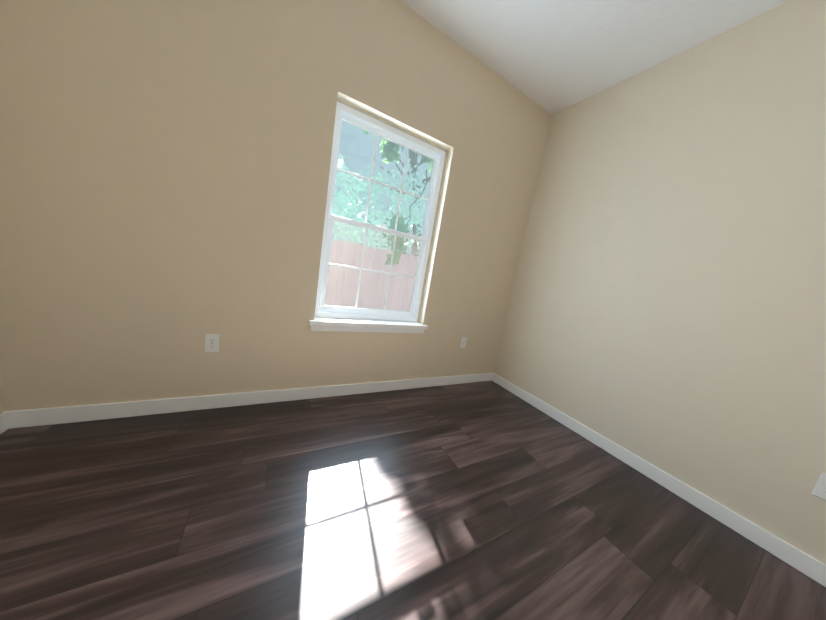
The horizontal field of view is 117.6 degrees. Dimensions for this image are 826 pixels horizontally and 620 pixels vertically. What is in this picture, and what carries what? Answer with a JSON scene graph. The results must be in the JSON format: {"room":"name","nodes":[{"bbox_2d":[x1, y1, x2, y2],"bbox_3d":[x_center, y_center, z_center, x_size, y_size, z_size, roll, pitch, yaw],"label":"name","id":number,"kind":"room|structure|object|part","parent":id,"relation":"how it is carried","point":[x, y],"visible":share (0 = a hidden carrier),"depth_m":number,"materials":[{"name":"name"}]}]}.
{"room":"empty bedroom","nodes":[
{"label":"empty bedroom","id":0,"kind":"room"},
{"bbox_2d":[0,370,4,413],"bbox_3d":[-0.895,-0.346,-0.700,0.120,2.740,3.900,4,10,-29],"label":"wall","id":1,"kind":"structure","parent":0,"point":[2,409],"depth_m":1.18,"materials":[{"name":"beige paint"}]},
{"bbox_2d":[0,413,7,433],"bbox_3d":[-1.052,0.949,-0.461,0.013,0.092,3.874,4,10,-29],"label":"baseboard","id":2,"kind":"structure","parent":1,"relation":"attached to","point":[3,423],"depth_m":1.19,"materials":[{"name":"white wood"}]},
{"bbox_2d":[0,0,551,410],"bbox_3d":[-0.359,-0.669,1.884,3.540,2.740,0.170,4,10,-29],"label":"wall","id":3,"kind":"structure","parent":0,"point":[164,171],"depth_m":1.40,"materials":[{"name":"beige paint"}]},
{"bbox_2d":[205,334,219,351],"bbox_3d":[-1.225,0.202,1.527,0.070,0.114,0.008,4,10,-29],"label":"electrical outlet","id":4,"kind":"object","parent":3,"relation":"attached to","point":[212,342],"visible":1,"depth_m":1.52,"materials":[{"name":"white plastic"}]},
{"bbox_2d":[208,337,215,348],"bbox_3d":[-1.224,0.202,1.525,0.033,0.066,0.002,4,10,-29],"label":"receptacle","id":5,"kind":"object","parent":4,"relation":"attached to","point":[211,340],"depth_m":1.52,"materials":[{"name":"white plastic"}]},
{"bbox_2d":[3,373,493,428],"bbox_3d":[-0.531,0.640,2.011,3.300,0.092,0.013,4,10,-29],"label":"baseboard","id":6,"kind":"structure","parent":3,"relation":"attached to","point":[45,416],"depth_m":1.56,"materials":[{"name":"white wood"}]},
{"bbox_2d":[310,326,423,333],"bbox_3d":[-0.314,0.157,2.009,0.950,0.045,0.012,4,10,-29],"label":"apron","id":7,"kind":"object","parent":3,"relation":"attached to","point":[349,329],"visible":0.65,"depth_m":1.96,"materials":[{"name":"white wood"}]},
{"bbox_2d":[309,316,427,329],"bbox_3d":[-0.326,0.109,2.037,0.980,0.035,0.147,4,10,-29],"label":"window sill","id":8,"kind":"structure","parent":3,"relation":"attached to","point":[343,322],"depth_m":1.96,"materials":[{"name":"white wood"}]},
{"bbox_2d":[315,101,445,320],"bbox_3d":[-0.256,-0.645,2.013,0.910,1.465,0.075,4,10,-29],"label":"window","id":9,"kind":"structure","parent":3,"relation":"in","point":[376,124],"depth_m":1.99,"materials":[{"name":"white plastic"}]},
{"bbox_3d":[-0.305,-0.314,2.057,0.826,0.715,0.026,4,10,-29],"label":"window sash","id":10,"kind":"part","parent":9,"relation":"part of","materials":[{"name":"white plastic"}]},
{"bbox_3d":[-0.304,-0.319,2.056,0.762,0.642,0.003,4,10,-29],"label":"sash glass","id":11,"kind":"part","parent":9,"relation":"part of","materials":[{"name":"clear glass"}]},
{"bbox_3d":[-0.208,-0.982,1.975,0.782,0.652,0.003,4,10,-29],"label":"sash glass","id":12,"kind":"part","parent":9,"relation":"part of","materials":[{"name":"clear glass"}]},
{"bbox_3d":[-0.208,-0.979,1.975,0.834,0.710,0.026,4,10,-29],"label":"window sash","id":13,"kind":"part","parent":9,"relation":"part of","materials":[{"name":"white plastic"}]},
{"bbox_2d":[411,244,417,254],"bbox_3d":[0.011,-0.526,2.173,0.055,0.080,0.001,4,10,-29],"label":"window sticker","id":14,"kind":"object","parent":9,"relation":"attached to","point":[414,249],"visible":1,"depth_m":2.17,"materials":[{"name":"white"}]},
{"bbox_2d":[460,337,466,347],"bbox_3d":[0.506,0.326,2.500,0.070,0.114,0.008,4,10,-29],"label":"electrical outlet","id":15,"kind":"object","parent":3,"relation":"attached to","point":[463,342],"visible":1,"depth_m":2.50,"materials":[{"name":"white plastic"}]},
{"bbox_2d":[461,339,465,345],"bbox_3d":[0.507,0.327,2.498,0.033,0.066,0.002,4,10,-29],"label":"receptacle","id":16,"kind":"object","parent":15,"relation":"attached to","point":[463,341],"depth_m":2.49,"materials":[{"name":"white plastic"}]},
{"bbox_2d":[0,381,825,619],"bbox_3d":[0.349,1.146,0.381,3.540,0.100,4.190,4,10,-29],"label":"floor","id":17,"kind":"structure","parent":0,"point":[487,500],"depth_m":1.06,"materials":[{"name":"brown wood"}]},
{"bbox_2d":[400,0,789,114],"bbox_3d":[0.810,-1.621,-0.062,3.540,0.100,4.190,4,10,-29],"label":"ceiling","id":18,"kind":"structure","parent":0,"point":[552,57],"depth_m":1.64,"materials":[{"name":"white paint"}]},
{"bbox_2d":[494,0,825,564],"bbox_3d":[2.106,-0.105,0.924,0.120,2.740,4.020,4,10,-29],"label":"wall","id":19,"kind":"structure","parent":0,"point":[666,312],"depth_m":1.50,"materials":[{"name":"beige paint"}]},
{"bbox_2d":[492,373,825,586],"bbox_3d":[1.570,1.059,1.582,0.013,0.092,2.866,4,10,-29],"label":"baseboard","id":20,"kind":"structure","parent":19,"relation":"attached to","point":[797,559],"depth_m":1.45,"materials":[{"name":"white wood"}]},
{"bbox_2d":[811,473,825,499],"bbox_3d":[1.857,0.798,1.113,0.008,0.114,0.070,4,10,-29],"label":"electrical outlet","id":21,"kind":"object","parent":19,"relation":"attached to","point":[819,490],"visible":1,"depth_m":1.13,"materials":[{"name":"white plastic"}]},
{"bbox_2d":[821,480,825,498],"bbox_3d":[1.855,0.798,1.111,0.002,0.066,0.033,4,10,-29],"label":"receptacle","id":22,"kind":"object","parent":21,"relation":"attached to","point":[823,482],"depth_m":1.13,"materials":[{"name":"white plastic"}]},
{"label":"outside","id":23,"kind":"structure","parent":0,"visible":0},
{"bbox_3d":[-8.560,-3.087,20.130,80.000,0.100,39.830,4,10,-29],"label":"ground","id":24,"kind":"structure","parent":23,"visible":0},
{"bbox_2d":[316,239,417,320],"bbox_3d":[-2.298,-0.551,4.670,24.074,1.812,0.150,4,10,-29],"label":"fence","id":25,"kind":"object","parent":24,"relation":"on","point":[364,279],"depth_m":5.29,"materials":[{"name":"brown wood"}]},
{"bbox_2d":[332,130,433,264],"bbox_3d":[-1.297,-3.312,5.631,6.796,7.361,5.580,4,10,-29],"label":"trees","id":26,"kind":"object","parent":24,"relation":"on","point":[374,196],"depth_m":5.80,"materials":[{"name":"green plant"}]}
]}

